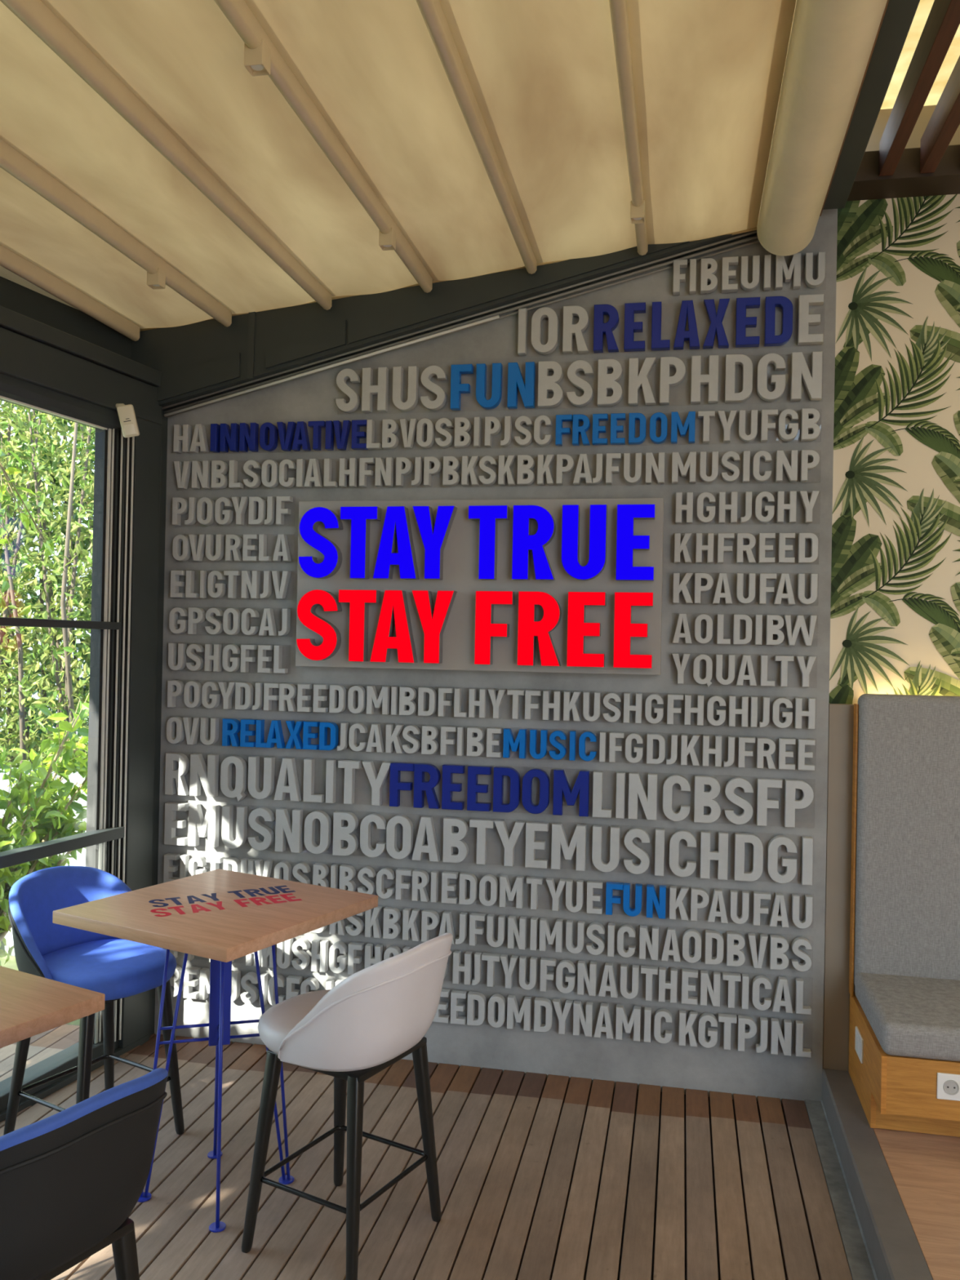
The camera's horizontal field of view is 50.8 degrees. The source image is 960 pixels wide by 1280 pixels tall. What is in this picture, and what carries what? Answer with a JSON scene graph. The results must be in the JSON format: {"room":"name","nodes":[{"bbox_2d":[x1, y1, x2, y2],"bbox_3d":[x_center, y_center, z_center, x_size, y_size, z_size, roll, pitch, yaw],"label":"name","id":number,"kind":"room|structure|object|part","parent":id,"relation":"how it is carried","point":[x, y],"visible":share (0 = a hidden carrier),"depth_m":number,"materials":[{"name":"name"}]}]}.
{"room":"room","nodes":[
{"label":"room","id":0,"kind":"room"},
{"bbox_2d":[0,275,168,1122],"bbox_3d":[-2.426,0.118,1.782,0.275,3.110,5.720,1,0,20],"label":"window","id":1,"kind":"structure","parent":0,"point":[56,359],"depth_m":4.10,"materials":[{"name":"grey metal"}]},
{"bbox_3d":[-2.396,-0.922,1.633,0.078,0.070,5.435,1,0,20],"label":"head rail","id":2,"kind":"part","parent":1,"relation":"part of","materials":[{"name":"grey metal"}]},
{"bbox_3d":[-2.403,0.751,1.604,0.060,0.044,5.418,1,0,20],"label":"guard rail","id":3,"kind":"part","parent":1,"relation":"part of","materials":[{"name":"grey metal"}]},
{"bbox_3d":[-2.417,1.657,1.692,0.124,0.032,5.598,1,0,20],"label":"floor sill","id":4,"kind":"part","parent":1,"relation":"part of","materials":[{"name":"grey metal"}]},
{"bbox_2d":[115,403,139,437],"bbox_3d":[-1.410,-0.876,4.024,0.103,0.143,0.075,1,0,11],"label":"sensor","id":5,"kind":"object","parent":1,"relation":"attached to","point":[126,415],"visible":1,"depth_m":4.00,"materials":[{"name":"beige plastic"}]},
{"bbox_3d":[-1.451,0.389,4.250,0.080,2.620,0.163,1,0,20],"label":"corner post","id":6,"kind":"part","parent":1,"relation":"part of","materials":[{"name":"grey metal"}]},
{"bbox_2d":[0,0,795,328],"bbox_3d":[-1.213,-1.425,1.460,3.494,0.398,5.555,1,0,11],"label":"ceiling","id":7,"kind":"structure","parent":0,"point":[542,74],"depth_m":2.93,"materials":[{"name":"fabric"}]},
{"bbox_2d":[0,244,140,341],"bbox_3d":[-1.999,-1.335,1.619,0.039,0.076,5.459,1,0,11],"label":"rafter","id":8,"kind":"object","parent":7,"relation":"attached to","point":[10,260],"visible":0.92,"depth_m":3.79,"materials":[{"name":"beige metal"}]},
{"bbox_2d":[0,138,231,327],"bbox_3d":[-1.590,-1.370,1.537,0.039,0.076,5.459,1,0,11],"label":"rafter","id":9,"kind":"object","parent":7,"relation":"attached to","point":[11,161],"visible":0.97,"depth_m":3.28,"materials":[{"name":"beige metal"}]},
{"bbox_2d":[146,267,165,289],"bbox_3d":[-1.167,-1.302,3.646,0.048,0.060,0.048,1,0,11],"label":"spotlight","id":10,"kind":"object","parent":9,"relation":"attached to","point":[157,280],"visible":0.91,"depth_m":3.63,"materials":[{"name":"beige metal"}]},
{"bbox_2d":[0,0,332,310],"bbox_3d":[-1.160,-1.412,1.451,0.039,0.076,5.459,1,0,11],"label":"rafter","id":11,"kind":"object","parent":7,"relation":"attached to","point":[35,15],"visible":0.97,"depth_m":2.73,"materials":[{"name":"beige metal"}]},
{"bbox_2d":[213,0,432,293],"bbox_3d":[-0.747,-1.454,1.368,0.039,0.076,5.459,1,0,11],"label":"rafter","id":12,"kind":"object","parent":7,"relation":"attached to","point":[237,12],"visible":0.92,"depth_m":2.81,"materials":[{"name":"beige metal"}]},
{"bbox_2d":[244,39,271,76],"bbox_3d":[-0.534,-1.398,2.429,0.048,0.060,0.048,1,0,11],"label":"spotlight","id":13,"kind":"object","parent":12,"relation":"attached to","point":[256,60],"visible":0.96,"depth_m":2.41,"materials":[{"name":"beige metal"}]},
{"bbox_2d":[378,227,395,250],"bbox_3d":[-0.320,-1.387,3.498,0.048,0.060,0.048,1,0,11],"label":"spotlight","id":14,"kind":"object","parent":12,"relation":"attached to","point":[387,242],"visible":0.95,"depth_m":3.48,"materials":[{"name":"beige metal"}]},
{"bbox_2d":[415,0,537,274],"bbox_3d":[-0.334,-1.500,1.286,0.039,0.076,5.459,1,0,11],"label":"rafter","id":15,"kind":"object","parent":7,"relation":"attached to","point":[432,11],"visible":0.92,"depth_m":2.82,"materials":[{"name":"beige metal"}]},
{"bbox_2d":[608,0,648,255],"bbox_3d":[0.087,-1.541,1.202,0.039,0.076,5.459,1,0,11],"label":"rafter","id":16,"kind":"object","parent":7,"relation":"attached to","point":[618,8],"visible":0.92,"depth_m":2.82,"materials":[{"name":"beige metal"}]},
{"bbox_2d":[630,200,644,223],"bbox_3d":[0.542,-1.471,3.477,0.048,0.060,0.048,1,0,11],"label":"bracket","id":17,"kind":"object","parent":16,"relation":"attached to","point":[637,213],"visible":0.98,"depth_m":3.46,"materials":[{"name":"beige metal"}]},
{"bbox_2d":[0,1023,852,1279],"bbox_3d":[-1.217,1.715,1.394,3.853,0.060,5.890,1,0,11],"label":"floor","id":18,"kind":"structure","parent":0,"point":[540,1177],"depth_m":3.22,"materials":[{"name":"brown wood"}]},
{"bbox_2d":[0,965,105,1048],"bbox_3d":[-1.339,1.244,2.182,0.694,0.888,0.694,1,0,29],"label":"table","id":19,"kind":"object","parent":18,"relation":"on","point":[31,1005],"visible":1,"depth_m":2.26,"materials":[{"name":"brown wood"}]},
{"bbox_2d":[0,1067,168,1279],"bbox_3d":[-0.898,1.250,1.941,0.548,0.891,0.495,1,0,31],"label":"counter stool","id":20,"kind":"object","parent":18,"relation":"on","point":[72,1179],"visible":1,"depth_m":1.79,"materials":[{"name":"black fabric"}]},
{"bbox_3d":[-0.689,1.427,2.017,0.104,0.545,0.045,1,0,-29],"label":"leg","id":21,"kind":"part","parent":20,"relation":"part of","materials":[{"name":"black wood"}]},
{"bbox_2d":[3,866,184,1135],"bbox_3d":[-1.304,1.251,3.424,0.548,0.891,0.495,1,0,31],"label":"counter stool","id":22,"kind":"object","parent":18,"relation":"on","point":[117,968],"visible":0.66,"depth_m":3.42,"materials":[{"name":"blue fabric"}]},
{"bbox_3d":[-1.520,1.420,3.346,0.104,0.545,0.045,1,0,-29],"label":"leg","id":23,"kind":"part","parent":22,"relation":"part of","materials":[{"name":"black wood"}]},
{"bbox_3d":[-1.376,0.979,3.473,0.365,0.350,0.482,1,0,31],"label":"backrest","id":24,"kind":"part","parent":22,"relation":"part of","materials":[{"name":"blue fabric"}]},
{"bbox_3d":[-1.251,1.424,3.182,0.045,0.545,0.104,1,0,1],"label":"leg","id":25,"kind":"part","parent":22,"relation":"part of","materials":[{"name":"black wood"}]},
{"bbox_3d":[-1.337,1.425,3.647,0.045,0.545,0.104,1,0,1],"label":"leg","id":26,"kind":"part","parent":22,"relation":"part of","materials":[{"name":"black wood"}]},
{"bbox_3d":[-1.257,1.101,3.398,0.441,0.089,0.416,1,0,31],"label":"seat","id":27,"kind":"part","parent":22,"relation":"part of","materials":[{"name":"blue fabric"}]},
{"bbox_3d":[-1.068,1.430,3.483,0.104,0.545,0.045,1,0,-29],"label":"leg","id":28,"kind":"part","parent":22,"relation":"part of","materials":[{"name":"black wood"}]},
{"bbox_2d":[52,868,377,1232],"bbox_3d":[-0.810,1.261,3.142,0.694,0.888,0.694,1,0,29],"label":"table","id":29,"kind":"object","parent":18,"relation":"on","point":[223,917],"visible":0.98,"depth_m":3.09,"materials":[{"name":"brown wood"}]},
{"bbox_3d":[-0.960,1.274,3.100,0.144,0.848,0.010,1,0,-16],"label":"leg","id":30,"kind":"part","parent":29,"relation":"part of","materials":[{"name":"blue metal"}]},
{"bbox_3d":[-0.852,1.278,3.291,0.010,0.848,0.144,1,0,-16],"label":"leg","id":31,"kind":"part","parent":29,"relation":"part of","materials":[{"name":"blue metal"}]},
{"bbox_3d":[-0.769,1.277,2.993,0.010,0.848,0.144,1,0,-16],"label":"leg","id":32,"kind":"part","parent":29,"relation":"part of","materials":[{"name":"blue metal"}]},
{"bbox_3d":[-0.661,1.281,3.184,0.144,0.848,0.010,1,0,-16],"label":"leg","id":33,"kind":"part","parent":29,"relation":"part of","materials":[{"name":"blue metal"}]},
{"bbox_2d":[241,933,453,1279],"bbox_3d":[-0.368,1.267,2.906,0.548,0.891,0.496,1,0,30],"label":"counter stool","id":34,"kind":"object","parent":18,"relation":"on","point":[381,1014],"visible":1,"depth_m":2.73,"materials":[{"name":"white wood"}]},
{"bbox_3d":[-0.610,1.435,2.840,0.104,0.545,0.045,1,0,-30],"label":"leg","id":35,"kind":"part","parent":34,"relation":"part of","materials":[{"name":"black wood"}]},
{"bbox_3d":[-0.409,1.115,2.933,0.441,0.089,0.416,1,0,30],"label":"seat","id":36,"kind":"part","parent":34,"relation":"part of","materials":[{"name":"white plastic"}]},
{"bbox_3d":[-0.432,1.440,3.145,0.045,0.545,0.104,1,0,0],"label":"leg","id":37,"kind":"part","parent":34,"relation":"part of","materials":[{"name":"black wood"}]},
{"bbox_3d":[-0.338,1.439,2.681,0.045,0.545,0.104,1,0,0],"label":"leg","id":38,"kind":"part","parent":34,"relation":"part of","materials":[{"name":"black wood"}]},
{"bbox_3d":[-0.285,0.997,2.862,0.365,0.350,0.482,1,0,30],"label":"backrest","id":39,"kind":"part","parent":34,"relation":"part of","materials":[{"name":"white plastic"}]},
{"bbox_3d":[-0.160,1.444,2.986,0.104,0.545,0.045,1,0,-30],"label":"leg","id":40,"kind":"part","parent":34,"relation":"part of","materials":[{"name":"black wood"}]},
{"bbox_2d":[131,230,756,410],"bbox_3d":[-0.106,-1.333,4.097,2.810,0.786,0.093,1,0,11],"label":"beam","id":41,"kind":"structure","parent":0,"point":[166,350],"depth_m":4.19,"materials":[{"name":"grey metal"}]},
{"bbox_2d":[154,208,837,1104],"bbox_3d":[-0.021,0.042,4.145,2.767,3.470,0.060,1,0,11],"label":"wall","id":42,"kind":"structure","parent":0,"point":[312,397],"depth_m":4.03,"materials":[{"name":"grey paint"}]},
{"bbox_2d":[168,643,288,674],"bbox_3d":[-1.071,0.077,4.303,0.545,0.124,0.042,1,0,11],"label":"wall lettering","id":43,"kind":"object","parent":42,"relation":"attached to","point":[220,660],"visible":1,"depth_m":4.29,"materials":[{"name":"grey plastic"}]},
{"bbox_2d":[168,606,290,635],"bbox_3d":[-1.064,-0.079,4.304,0.549,0.122,0.042,1,0,11],"label":"wall lettering","id":44,"kind":"object","parent":42,"relation":"attached to","point":[242,620],"visible":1,"depth_m":4.29,"materials":[{"name":"grey plastic"}]},
{"bbox_2d":[169,569,291,599],"bbox_3d":[-1.060,-0.236,4.304,0.547,0.124,0.042,1,0,11],"label":"wall lettering","id":45,"kind":"object","parent":42,"relation":"attached to","point":[251,584],"visible":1,"depth_m":4.29,"materials":[{"name":"grey plastic"}]},
{"bbox_2d":[172,496,293,525],"bbox_3d":[-1.053,-0.548,4.306,0.547,0.125,0.042,1,0,11],"label":"wall lettering","id":46,"kind":"object","parent":42,"relation":"attached to","point":[196,509],"visible":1,"depth_m":4.29,"materials":[{"name":"grey plastic"}]},
{"bbox_2d":[172,533,294,561],"bbox_3d":[-1.054,-0.392,4.305,0.541,0.120,0.042,1,0,11],"label":"wall lettering","id":47,"kind":"object","parent":42,"relation":"attached to","point":[191,543],"visible":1,"depth_m":4.29,"materials":[{"name":"grey plastic"}]},
{"bbox_2d":[247,311,255,378],"bbox_3d":[-0.952,-1.241,4.215,0.028,0.300,0.008,1,0,11],"label":"trim","id":48,"kind":"structure","parent":42,"relation":"attached to","point":[251,319],"depth_m":4.21,"materials":[{"name":"grey metal"}]},
{"bbox_2d":[155,240,689,401],"bbox_3d":[-0.210,-1.308,4.065,2.460,0.660,0.011,1,0,11],"label":"trim","id":49,"kind":"structure","parent":42,"relation":"attached to","point":[362,326],"depth_m":4.09,"materials":[{"name":"grey metal"}]},
{"bbox_2d":[139,226,756,331],"bbox_3d":[-0.201,-1.440,4.070,2.611,0.298,0.012,1,0,11],"label":"trim","id":50,"kind":"structure","parent":42,"relation":"attached to","point":[753,228],"depth_m":4.08,"materials":[{"name":"metal"}]},
{"bbox_2d":[161,230,759,417],"bbox_3d":[-0.041,-1.289,4.095,2.683,0.703,0.047,1,0,11],"label":"trim","id":51,"kind":"structure","parent":42,"relation":"attached to","point":[754,231],"depth_m":4.07,"materials":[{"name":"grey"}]},
{"bbox_2d":[295,497,663,675],"bbox_3d":[-0.027,-0.220,4.053,1.490,0.684,0.128,1,0,11],"label":"lit sign","id":52,"kind":"object","parent":42,"relation":"attached to","point":[544,585],"visible":1,"depth_m":4.02,"materials":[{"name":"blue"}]},
{"bbox_2d":[163,853,813,928],"bbox_3d":[-0.046,1.005,4.088,2.671,0.129,0.042,1,0,11],"label":"wall lettering","id":53,"kind":"object","parent":42,"relation":"attached to","point":[188,868],"visible":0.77,"depth_m":4.04,"materials":[{"name":"grey plastic"}]},
{"bbox_2d":[164,801,813,885],"bbox_3d":[-0.044,0.812,4.089,2.669,0.185,0.042,1,0,11],"label":"wall lettering","id":54,"kind":"object","parent":42,"relation":"attached to","point":[200,826],"visible":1,"depth_m":4.07,"materials":[{"name":"grey plastic"}]},
{"bbox_2d":[164,937,813,1014],"bbox_3d":[-0.051,1.324,4.085,2.673,0.132,0.042,1,0,11],"label":"wall lettering","id":55,"kind":"object","parent":42,"relation":"attached to","point":[286,949],"visible":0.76,"depth_m":4.00,"materials":[{"name":"grey plastic"}]},
{"bbox_2d":[164,751,814,827],"bbox_3d":[-0.041,0.604,4.091,2.671,0.197,0.042,1,0,11],"label":"wall lettering","id":56,"kind":"object","parent":42,"relation":"attached to","point":[175,779],"visible":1,"depth_m":4.07,"materials":[{"name":"grey plastic"}]},
{"bbox_2d":[166,715,816,770],"bbox_3d":[-0.035,0.411,4.092,2.672,0.123,0.042,1,0,11],"label":"wall lettering","id":57,"kind":"object","parent":42,"relation":"attached to","point":[184,726],"visible":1,"depth_m":4.08,"materials":[{"name":"grey plastic"}]},
{"bbox_2d":[169,964,813,1057],"bbox_3d":[-0.043,1.485,4.082,2.655,0.133,0.042,1,0,11],"label":"wall lettering","id":58,"kind":"object","parent":42,"relation":"attached to","point":[268,993],"visible":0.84,"depth_m":4.00,"materials":[{"name":"grey plastic"}]},
{"bbox_2d":[167,679,816,729],"bbox_3d":[-0.033,0.255,4.093,2.669,0.123,0.042,1,0,11],"label":"wall lettering","id":59,"kind":"object","parent":42,"relation":"attached to","point":[175,688],"visible":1,"depth_m":4.09,"materials":[{"name":"grey plastic"}]},
{"bbox_2d":[173,408,820,453],"bbox_3d":[-0.009,-0.842,4.100,2.666,0.125,0.042,1,0,11],"label":"wall lettering","id":60,"kind":"object","parent":42,"relation":"attached to","point":[222,437],"visible":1,"depth_m":4.09,"materials":[{"name":"grey plastic"}]},
{"bbox_2d":[173,449,821,488],"bbox_3d":[-0.011,-0.685,4.099,2.664,0.124,0.042,1,0,11],"label":"wall lettering","id":61,"kind":"object","parent":42,"relation":"attached to","point":[213,471],"visible":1,"depth_m":4.08,"materials":[{"name":"grey plastic"}]},
{"bbox_2d":[310,906,813,971],"bbox_3d":[-0.049,1.166,4.087,2.673,0.130,0.042,1,0,11],"label":"wall lettering","id":62,"kind":"object","parent":42,"relation":"attached to","point":[371,922],"visible":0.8,"depth_m":3.98,"materials":[{"name":"grey plastic"}]},
{"bbox_2d":[335,351,823,413],"bbox_3d":[0.353,-1.020,4.029,1.941,0.186,0.042,1,0,11],"label":"wall lettering","id":63,"kind":"object","parent":42,"relation":"attached to","point":[799,368],"visible":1,"depth_m":4.00,"materials":[{"name":"grey plastic"}]},
{"bbox_2d":[517,293,825,355],"bbox_3d":[0.731,-1.228,3.955,1.181,0.189,0.042,1,0,11],"label":"wall lettering","id":64,"kind":"object","parent":42,"relation":"attached to","point":[805,319],"visible":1,"depth_m":3.93,"materials":[{"name":"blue plastic"}]},
{"bbox_2d":[670,653,817,688],"bbox_3d":[1.010,0.119,3.885,0.547,0.130,0.042,1,0,11],"label":"wall lettering","id":65,"kind":"object","parent":42,"relation":"attached to","point":[805,669],"visible":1,"depth_m":3.87,"materials":[{"name":"grey plastic"}]},
{"bbox_2d":[671,572,818,605],"bbox_3d":[1.017,-0.197,3.887,0.547,0.124,0.042,1,0,11],"label":"wall lettering","id":66,"kind":"object","parent":42,"relation":"attached to","point":[784,578],"visible":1,"depth_m":3.87,"materials":[{"name":"grey plastic"}]},
{"bbox_2d":[672,613,817,645],"bbox_3d":[1.014,-0.040,3.886,0.546,0.122,0.042,1,0,11],"label":"wall lettering","id":67,"kind":"object","parent":42,"relation":"attached to","point":[800,624],"visible":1,"depth_m":3.86,"materials":[{"name":"grey plastic"}]},
{"bbox_2d":[674,533,819,564],"bbox_3d":[1.021,-0.353,3.888,0.545,0.120,0.042,1,0,11],"label":"wall lettering","id":68,"kind":"object","parent":42,"relation":"attached to","point":[782,548],"visible":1,"depth_m":3.87,"materials":[{"name":"grey plastic"}]},
{"bbox_2d":[674,490,820,524],"bbox_3d":[1.026,-0.509,3.889,0.544,0.125,0.042,1,0,11],"label":"wall lettering","id":69,"kind":"object","parent":42,"relation":"attached to","point":[808,505],"visible":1,"depth_m":3.87,"materials":[{"name":"grey plastic"}]},
{"bbox_2d":[671,251,826,295],"bbox_3d":[1.034,-1.410,3.897,0.576,0.134,0.042,1,0,11],"label":"wall lettering","id":70,"kind":"object","parent":42,"relation":"attached to","point":[707,274],"visible":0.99,"depth_m":3.88,"materials":[{"name":"grey plastic"}]},
{"bbox_2d":[822,703,853,1071],"bbox_3d":[1.367,0.937,3.864,0.093,1.383,0.064,1,0,11],"label":"trim","id":71,"kind":"structure","parent":42,"relation":"attached to","point":[841,716],"depth_m":3.83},
{"bbox_2d":[804,1099,877,1279],"bbox_3d":[0.691,1.730,0.980,0.062,0.042,5.829,1,0,11],"label":"trim","id":72,"kind":"structure","parent":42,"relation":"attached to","point":[860,1264],"depth_m":3.15,"materials":[{"name":"concrete"}]},
{"bbox_2d":[819,0,888,216],"bbox_3d":[0.721,-1.719,1.062,0.016,0.220,5.530,1,0,11],"label":"trim","id":73,"kind":"structure","parent":42,"relation":"attached to","point":[887,2],"depth_m":2.96,"materials":[{"name":"black metal"}]},
{"bbox_2d":[822,1067,933,1279],"bbox_3d":[0.779,1.685,0.999,0.101,0.175,5.900,1,0,11],"label":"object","id":74,"kind":"structure","parent":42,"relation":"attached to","point":[895,1251],"depth_m":3.02,"materials":[{"name":"grey concrete"}]},
{"bbox_2d":[847,144,959,200],"bbox_3d":[2.639,-1.730,3.583,2.700,0.108,0.168,1,0,11],"label":"trim","id":75,"kind":"structure","parent":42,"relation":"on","point":[907,180],"depth_m":3.74,"materials":[{"name":"brown wood"}]},
{"bbox_2d":[879,0,959,176],"bbox_3d":[0.951,-1.799,1.014,0.050,0.125,5.525,1,0,11],"label":"ceiling slat","id":76,"kind":"object","parent":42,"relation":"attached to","point":[943,21],"visible":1,"depth_m":3.14,"materials":[{"name":"brown wood"}]},
{"bbox_2d":[920,55,959,173],"bbox_3d":[1.091,-1.797,0.986,0.050,0.125,5.525,1,0,11],"label":"ceiling slat","id":77,"kind":"object","parent":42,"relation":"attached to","point":[944,122],"visible":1,"depth_m":3.42,"materials":[{"name":"brown wood"}]},
{"bbox_2d":[828,105,959,1022],"bbox_3d":[2.651,-0.173,3.711,2.670,3.900,0.124,1,0,11],"label":"wall","id":78,"kind":"structure","parent":0,"point":[895,609],"depth_m":3.87,"materials":[{"name":"paper"}]},
{"bbox_2d":[872,1128,959,1279],"bbox_3d":[2.080,1.711,0.737,2.550,0.172,5.900,1,0,11],"label":"floor","id":79,"kind":"structure","parent":0,"point":[924,1168],"depth_m":3.00,"materials":[{"name":"laminate"}]},
{"bbox_2d":[848,693,959,1137],"bbox_3d":[2.128,0.926,3.353,1.620,1.428,0.632,1,0,11],"label":"bench","id":80,"kind":"object","parent":79,"relation":"on","point":[904,1070],"visible":1,"depth_m":3.67,"materials":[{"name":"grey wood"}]},
{"bbox_2d":[854,1026,863,1063],"bbox_3d":[1.344,1.434,3.584,0.007,0.084,0.131,1,0,11],"label":"power socket","id":81,"kind":"object","parent":80,"relation":"attached to","point":[859,1041],"depth_m":3.56,"materials":[{"name":"white plastic"}]},
{"bbox_3d":[1.340,1.474,3.509,0.016,0.303,0.622,1,0,11],"label":"panel","id":82,"kind":"part","parent":80,"relation":"part of","materials":[{"name":"brown wood"}]},
{"bbox_2d":[853,693,959,984],"bbox_3d":[2.190,0.766,3.610,1.607,1.103,0.107,1,0,11],"label":"cushion","id":83,"kind":"object","parent":80,"relation":"on","point":[907,747],"depth_m":3.68,"materials":[{"name":"grey fabric"}]},
{"bbox_2d":[854,972,959,1062],"bbox_3d":[2.120,1.284,3.317,1.609,0.105,0.565,1,0,11],"label":"seat cushion","id":84,"kind":"object","parent":80,"relation":"on","point":[906,1016],"depth_m":3.33,"materials":[{"name":"grey fabric"}]},
{"bbox_2d":[936,1072,959,1101],"bbox_3d":[1.473,1.398,3.164,0.081,0.081,0.007,1,0,11],"label":"power socket","id":85,"kind":"object","parent":80,"relation":"attached to","point":[948,1084],"depth_m":3.16,"materials":[{"name":"white plastic"}]},
{"bbox_2d":[880,0,959,109],"bbox_3d":[2.278,-2.048,0.993,2.900,0.001,6.000,1,0,11],"label":"ceiling","id":86,"kind":"structure","parent":0,"point":[924,7],"depth_m":3.58,"materials":[{"name":"fabric"}]},
{"bbox_2d":[822,0,919,209],"bbox_3d":[0.782,-1.880,1.067,0.080,0.475,5.560,1,0,11],"label":"steel beam","id":87,"kind":"structure","parent":86,"relation":"attached to","point":[899,15],"depth_m":3.00,"materials":[{"name":"black metal"}]},
{"bbox_2d":[756,0,887,256],"bbox_3d":[0.610,-1.611,1.111,0.212,0.280,5.484,1,0,11],"label":"tube","id":88,"kind":"object","parent":87,"relation":"attached to","point":[831,42],"visible":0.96,"depth_m":2.82,"materials":[{"name":"beige fabric"}]},
{"label":"outside","id":89,"kind":"structure","parent":0,"visible":0},
{"bbox_2d":[0,760,79,1025],"bbox_3d":[-8.475,1.751,5.253,13.380,0.130,25.000,1,0,11],"label":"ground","id":90,"kind":"structure","parent":89,"point":[11,963],"depth_m":5.63,"materials":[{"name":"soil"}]},
{"bbox_2d":[0,767,87,955],"bbox_3d":[-2.664,1.286,5.902,1.700,1.040,0.250,1,0,11],"label":"wall","id":91,"kind":"structure","parent":90,"relation":"on","point":[76,777],"depth_m":5.72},
{"bbox_2d":[0,693,88,965],"bbox_3d":[-2.270,1.034,4.664,0.955,1.563,1.123,1,0,11],"label":"shrub","id":92,"kind":"object","parent":90,"relation":"on","point":[41,821],"visible":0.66,"depth_m":4.72,"materials":[{"name":"green plant"}]},
{"bbox_2d":[0,400,95,769],"bbox_3d":[-3.944,-0.476,8.264,4.409,4.681,2.777,1,0,11],"label":"tree","id":93,"kind":"object","parent":90,"relation":"on","point":[65,691],"visible":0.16,"depth_m":7.57,"materials":[{"name":"green plant"}]},
{"bbox_2d":[0,448,57,616],"bbox_3d":[-2.402,-1.060,4.556,0.975,1.926,0.620,1,0,11],"label":"branch","id":94,"kind":"object","parent":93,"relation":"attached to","point":[48,545],"visible":1,"depth_m":4.59,"materials":[{"name":"green plant"}]}
]}

